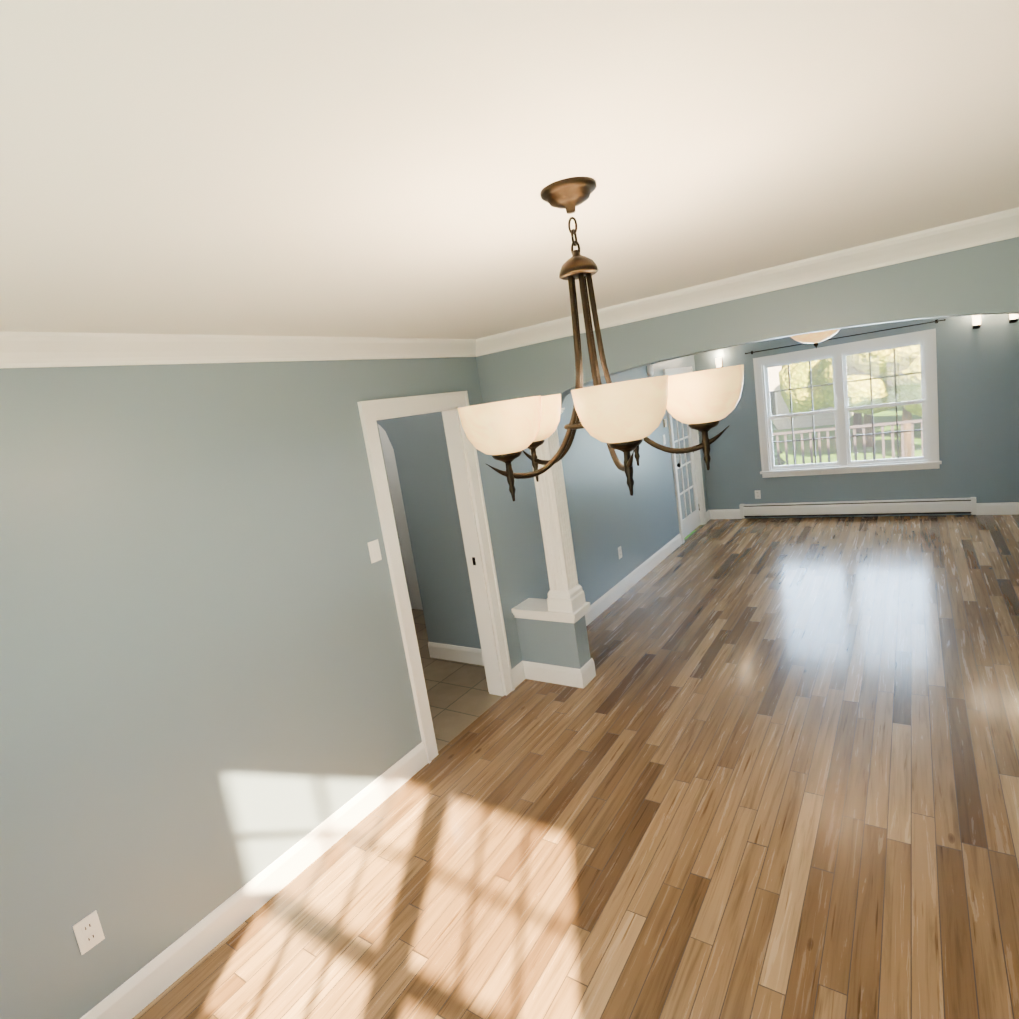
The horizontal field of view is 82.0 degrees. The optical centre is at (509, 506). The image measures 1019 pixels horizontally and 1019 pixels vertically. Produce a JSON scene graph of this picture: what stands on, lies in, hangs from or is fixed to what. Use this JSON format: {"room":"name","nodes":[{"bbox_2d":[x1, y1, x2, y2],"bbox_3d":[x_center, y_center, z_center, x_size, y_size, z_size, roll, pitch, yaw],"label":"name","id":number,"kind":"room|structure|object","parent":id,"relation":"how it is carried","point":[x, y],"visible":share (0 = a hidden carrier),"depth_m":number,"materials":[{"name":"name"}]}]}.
{"room":"empty dining room","nodes":[
{"label":"empty dining room","id":0,"kind":"room"},
{"bbox_2d":[0,355,708,1018],"bbox_3d":[0.159,-0.028,4.581,0.120,2.440,9.140,-2,12,35],"label":"wall","id":1,"kind":"structure","parent":0,"point":[206,701],"depth_m":2.38,"materials":[{"name":"paint"}]},
{"bbox_2d":[72,910,104,954],"bbox_3d":[-1.470,1.490,2.048,0.009,0.115,0.072,-2,12,35],"label":"electrical outlet","id":2,"kind":"object","parent":1,"relation":"attached to","point":[88,932],"visible":1,"depth_m":2.04,"materials":[{"name":"white plastic"}]},
{"bbox_2d":[0,331,479,368],"bbox_3d":[-1.292,-0.627,2.341,0.088,0.100,3.960,-2,12,35],"label":"crown molding","id":3,"kind":"structure","parent":1,"relation":"attached to","point":[36,349],"depth_m":2.38,"materials":[{"name":"white"}]},
{"bbox_2d":[80,742,427,1018],"bbox_3d":[-1.274,1.757,2.310,0.016,0.135,2.820,-2,12,35],"label":"baseboard","id":4,"kind":"structure","parent":1,"relation":"attached to","point":[144,986],"depth_m":2.51,"materials":[{"name":"white"}]},
{"bbox_2d":[368,539,381,562],"bbox_3d":[-0.729,0.243,3.175,0.010,0.115,0.072,-2,12,35],"label":"light switch","id":5,"kind":"object","parent":1,"relation":"attached to","point":[374,551],"visible":1,"depth_m":3.17,"materials":[{"name":"white plastic"}]},
{"bbox_2d":[357,391,514,763],"bbox_3d":[-0.446,0.379,3.690,0.176,2.120,0.920,-2,12,35],"label":"door frame","id":6,"kind":"structure","parent":1,"relation":"attached to","point":[465,470],"depth_m":3.82,"materials":[{"name":"white wood"}]},
{"bbox_2d":[618,546,621,558],"bbox_3d":[1.094,0.456,5.788,0.009,0.115,0.072,-2,12,35],"label":"electrical outlet","id":7,"kind":"object","parent":1,"relation":"attached to","point":[620,552],"visible":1,"depth_m":5.78,"materials":[{"name":"white plastic"}]},
{"bbox_2d":[585,533,681,625],"bbox_3d":[1.166,0.783,5.870,0.016,0.135,3.492,-2,12,35],"label":"baseboard","id":8,"kind":"structure","parent":1,"relation":"attached to","point":[599,606],"depth_m":5.93,"materials":[{"name":"white"}]},
{"bbox_2d":[647,365,653,376],"bbox_3d":[1.583,-1.524,6.563,0.040,0.136,0.136,-2,12,35],"label":"smoke detector","id":9,"kind":"object","parent":1,"relation":"attached to","point":[650,371],"visible":0.92,"depth_m":6.53,"materials":[{"name":"white plastic"}]},
{"bbox_2d":[663,419,666,426],"bbox_3d":[1.836,-0.984,6.913,0.026,0.095,0.065,-2,12,35],"label":"switch box","id":10,"kind":"object","parent":1,"relation":"attached to","point":[664,422],"visible":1,"depth_m":6.89,"materials":[{"name":"beige plastic"}]},
{"bbox_2d":[663,367,706,543],"bbox_3d":[2.228,-0.695,7.566,0.149,2.140,1.060,-2,12,35],"label":"door frame","id":11,"kind":"structure","parent":1,"relation":"attached to","point":[673,371],"depth_m":7.50,"materials":[{"name":"white wood"}]},
{"bbox_2d":[672,417,699,537],"bbox_3d":[2.265,-0.647,7.564,0.106,2.021,0.854,-2,12,35],"label":"french door","id":12,"kind":"structure","parent":1,"relation":"in","point":[690,508],"depth_m":7.67,"materials":[{"name":"white wood"}]},
{"bbox_2d":[377,424,411,608],"bbox_3d":[-0.854,-0.099,5.914,1.480,2.440,0.100,-2,12,35],"label":"wall","id":13,"kind":"structure","parent":0,"point":[394,515],"depth_m":6.13,"materials":[{"name":"paint"}]},
{"bbox_2d":[378,424,422,609],"bbox_3d":[-0.853,0.106,5.905,0.870,2.027,0.104,-2,12,35],"label":"hall door","id":14,"kind":"structure","parent":13,"relation":"in","point":[400,517],"depth_m":6.12,"materials":[{"name":"white wood"}]},
{"bbox_2d":[376,411,480,648],"bbox_3d":[-1.636,0.107,5.401,3.770,2.440,0.100,-2,12,35],"label":"wall","id":15,"kind":"structure","parent":0,"point":[420,448],"depth_m":4.65,"materials":[{"name":"paint"}]},
{"bbox_2d":[428,642,519,673],"bbox_3d":[-0.321,1.203,4.727,0.906,0.135,0.016,-2,12,35],"label":"baseboard","id":16,"kind":"structure","parent":15,"relation":"attached to","point":[463,654],"depth_m":4.79,"materials":[{"name":"white wood"}]},
{"bbox_2d":[411,609,502,751],"bbox_3d":[-1.518,1.370,5.404,3.889,0.060,4.800,-2,12,35],"label":"floor","id":17,"kind":"structure","parent":0,"point":[460,698],"depth_m":4.29,"materials":[{"name":"beige tile"}]},
{"bbox_2d":[0,0,1018,338],"bbox_3d":[-0.117,-1.253,4.434,7.445,0.080,9.140,-2,12,35],"label":"ceiling","id":18,"kind":"structure","parent":0,"point":[354,168],"depth_m":1.09,"materials":[{"name":"white paint"}]},
{"bbox_2d":[457,177,743,500],"bbox_3d":[0.194,-0.398,1.411,0.658,0.683,0.640,-2,12,35],"label":"chandelier","id":19,"kind":"object","parent":18,"relation":"hanging from","point":[625,417],"visible":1,"depth_m":1.28,"materials":[{"name":"white glass"}]},
{"bbox_2d":[790,329,839,348],"bbox_3d":[2.614,-1.540,5.048,0.467,0.375,0.456,-2,12,35],"label":"ceiling light","id":20,"kind":"object","parent":18,"relation":"attached to","point":[815,339],"visible":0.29,"depth_m":4.94,"materials":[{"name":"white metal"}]},
{"bbox_2d":[516,615,590,668],"bbox_3d":[0.320,1.001,4.236,0.480,0.500,0.166,-2,12,35],"label":"wall","id":21,"kind":"structure","parent":0,"point":[563,644],"depth_m":4.13,"materials":[{"name":"paint"}]},
{"bbox_2d":[511,598,589,622],"bbox_3d":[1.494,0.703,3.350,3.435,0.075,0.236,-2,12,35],"label":"trim","id":22,"kind":"structure","parent":21,"relation":"on","point":[533,608],"depth_m":4.12,"materials":[{"name":"white wood"}]},
{"bbox_2d":[530,408,585,612],"bbox_3d":[0.301,0.038,3.985,0.242,1.365,0.242,-2,12,35],"label":"column","id":23,"kind":"structure","parent":22,"relation":"on","point":[565,594],"depth_m":3.96,"materials":[{"name":"white"}]},
{"bbox_2d":[516,661,587,687],"bbox_3d":[0.304,1.199,4.188,0.496,0.135,0.016,-2,12,35],"label":"baseboard","id":24,"kind":"structure","parent":21,"relation":"attached to","point":[561,675],"depth_m":4.17,"materials":[{"name":"white"}]},
{"bbox_2d":[584,658,595,678],"bbox_3d":[0.414,1.158,4.328,0.472,0.135,0.016,-2,12,35],"label":"baseboard","id":25,"kind":"structure","parent":21,"relation":"attached to","point":[591,666],"depth_m":4.16,"materials":[{"name":"white wood"}]},
{"bbox_2d":[132,514,1018,1018],"bbox_3d":[1.852,1.139,3.739,3.556,0.060,9.140,-2,12,35],"label":"floor","id":26,"kind":"structure","parent":0,"point":[760,768],"depth_m":2.67,"materials":[{"name":"brown wood"}]},
{"bbox_2d":[476,237,1018,405],"bbox_3d":[1.246,-0.921,3.075,3.435,0.525,0.150,-2,12,35],"label":"wall","id":27,"kind":"structure","parent":0,"point":[983,279],"depth_m":2.89,"materials":[{"name":"paint"}]},
{"bbox_2d":[476,207,1018,355],"bbox_3d":[1.144,-1.101,2.948,3.240,0.100,0.088,-2,12,35],"label":"crown molding","id":28,"kind":"structure","parent":27,"relation":"attached to","point":[1003,225],"depth_m":2.80,"materials":[{"name":"white wood"}]},
{"bbox_2d":[694,314,1018,518],"bbox_3d":[4.105,-1.072,7.195,3.675,2.440,0.120,-2,12,35],"label":"wall","id":29,"kind":"structure","parent":0,"point":[978,393],"depth_m":6.64,"materials":[{"name":"paint"}]},
{"bbox_2d":[715,358,722,367],"bbox_3d":[2.772,-1.882,7.741,0.080,0.155,0.114,-2,12,35],"label":"sconce","id":30,"kind":"object","parent":29,"relation":"attached to","point":[719,362],"visible":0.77,"depth_m":7.70,"materials":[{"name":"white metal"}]},
{"bbox_2d":[708,509,741,520],"bbox_3d":[3.009,0.109,8.185,0.440,0.135,0.016,-2,12,35],"label":"baseboard","id":31,"kind":"structure","parent":29,"relation":"attached to","point":[724,513],"depth_m":8.18,"materials":[{"name":"white wood"}]},
{"bbox_2d":[755,490,760,498],"bbox_3d":[3.342,-0.160,7.887,0.072,0.115,0.009,-2,12,35],"label":"electrical outlet","id":32,"kind":"object","parent":29,"relation":"attached to","point":[757,494],"visible":1,"depth_m":7.88,"materials":[{"name":"white plastic"}]},
{"bbox_2d":[745,319,945,353],"bbox_3d":[3.896,-2.002,6.972,2.080,0.040,0.059,-2,12,35],"label":"curtain rod","id":33,"kind":"object","parent":29,"relation":"attached to","point":[935,321],"visible":0.98,"depth_m":6.81,"materials":[{"name":"black metal"}]},
{"bbox_2d":[753,329,941,477],"bbox_3d":[4.062,-1.183,7.170,1.940,1.563,0.181,-2,12,35],"label":"window","id":34,"kind":"structure","parent":29,"relation":"in","point":[925,340],"depth_m":7.11,"materials":[{"name":"white wood"}]},
{"bbox_2d":[739,497,976,517],"bbox_3d":[4.207,0.029,7.309,2.534,0.190,0.068,-2,12,35],"label":"heater unit","id":35,"kind":"object","parent":29,"relation":"attached to","point":[919,506],"visible":1,"depth_m":7.18,"materials":[{"name":"white metal"}]},
{"bbox_2d":[972,315,980,328],"bbox_3d":[4.958,-1.967,6.219,0.080,0.155,0.114,-2,12,35],"label":"sconce","id":36,"kind":"object","parent":29,"relation":"attached to","point":[976,321],"visible":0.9,"depth_m":6.18,"materials":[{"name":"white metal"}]},
{"bbox_2d":[976,502,1018,514],"bbox_3d":[5.450,0.025,6.489,0.444,0.135,0.016,-2,12,35],"label":"baseboard","id":37,"kind":"structure","parent":29,"relation":"attached to","point":[1006,508],"depth_m":6.50,"materials":[{"name":"white wood"}]},
{"bbox_2d":[1009,314,1018,322],"bbox_3d":[5.204,-1.976,6.048,0.080,0.155,0.114,-2,12,35],"label":"sconce","id":38,"kind":"object","parent":29,"relation":"attached to","point":[1013,318],"visible":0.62,"depth_m":6.02,"materials":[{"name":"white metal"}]},
{"label":"outside","id":39,"kind":"structure","parent":0,"visible":0},
{"bbox_2d":[684,405,921,539],"bbox_3d":[13.245,-1.699,17.936,120.000,0.200,135.000,-2,12,35],"label":"ground","id":40,"kind":"structure","parent":39,"point":[877,439],"depth_m":22.00,"materials":[{"name":"green plant"}]},
{"bbox_2d":[771,405,785,464],"bbox_3d":[7.324,-2.909,17.264,1.202,4.158,1.176,-2,12,35],"label":"conifer tree","id":41,"kind":"object","parent":40,"relation":"on","point":[776,458],"depth_m":17.14,"materials":[{"name":"green plant"}]},
{"bbox_2d":[768,366,852,429],"bbox_3d":[14.885,-7.525,33.208,8.400,5.630,8.850,-2,12,35],"label":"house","id":42,"kind":"structure","parent":40,"relation":"on","point":[776,394],"depth_m":29.59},
{"bbox_2d":[778,360,900,446],"bbox_3d":[11.746,-4.654,19.774,4.528,5.414,4.589,-2,12,35],"label":"tree","id":43,"kind":"object","parent":40,"relation":"on","point":[807,382],"depth_m":19.46,"materials":[{"name":"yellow plant"}]},
{"bbox_2d":[853,412,861,432],"bbox_3d":[14.092,-5.628,23.900,4.826,5.253,5.255,-2,12,35],"label":"tree","id":44,"kind":"object","parent":40,"relation":"on","point":[857,420],"depth_m":24.03,"materials":[{"name":"green plant"}]},
{"bbox_2d":[817,345,921,457],"bbox_3d":[11.367,-3.568,17.098,4.245,4.296,3.528,-2,12,35],"label":"tree","id":45,"kind":"object","parent":40,"relation":"on","point":[881,384],"depth_m":16.49,"materials":[{"name":"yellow plant"}]},
{"bbox_3d":[5.126,0.433,8.778,7.000,1.080,2.870,-2,12,35],"label":"deck","id":46,"kind":"object","parent":40,"relation":"on","visible":0},
{"bbox_2d":[772,419,922,465],"bbox_3d":[5.691,-0.968,9.667,7.028,1.190,0.120,-2,12,35],"label":"deck railing","id":47,"kind":"object","parent":46,"relation":"on","point":[854,433],"depth_m":9.61,"materials":[{"name":"grey"}]}
]}

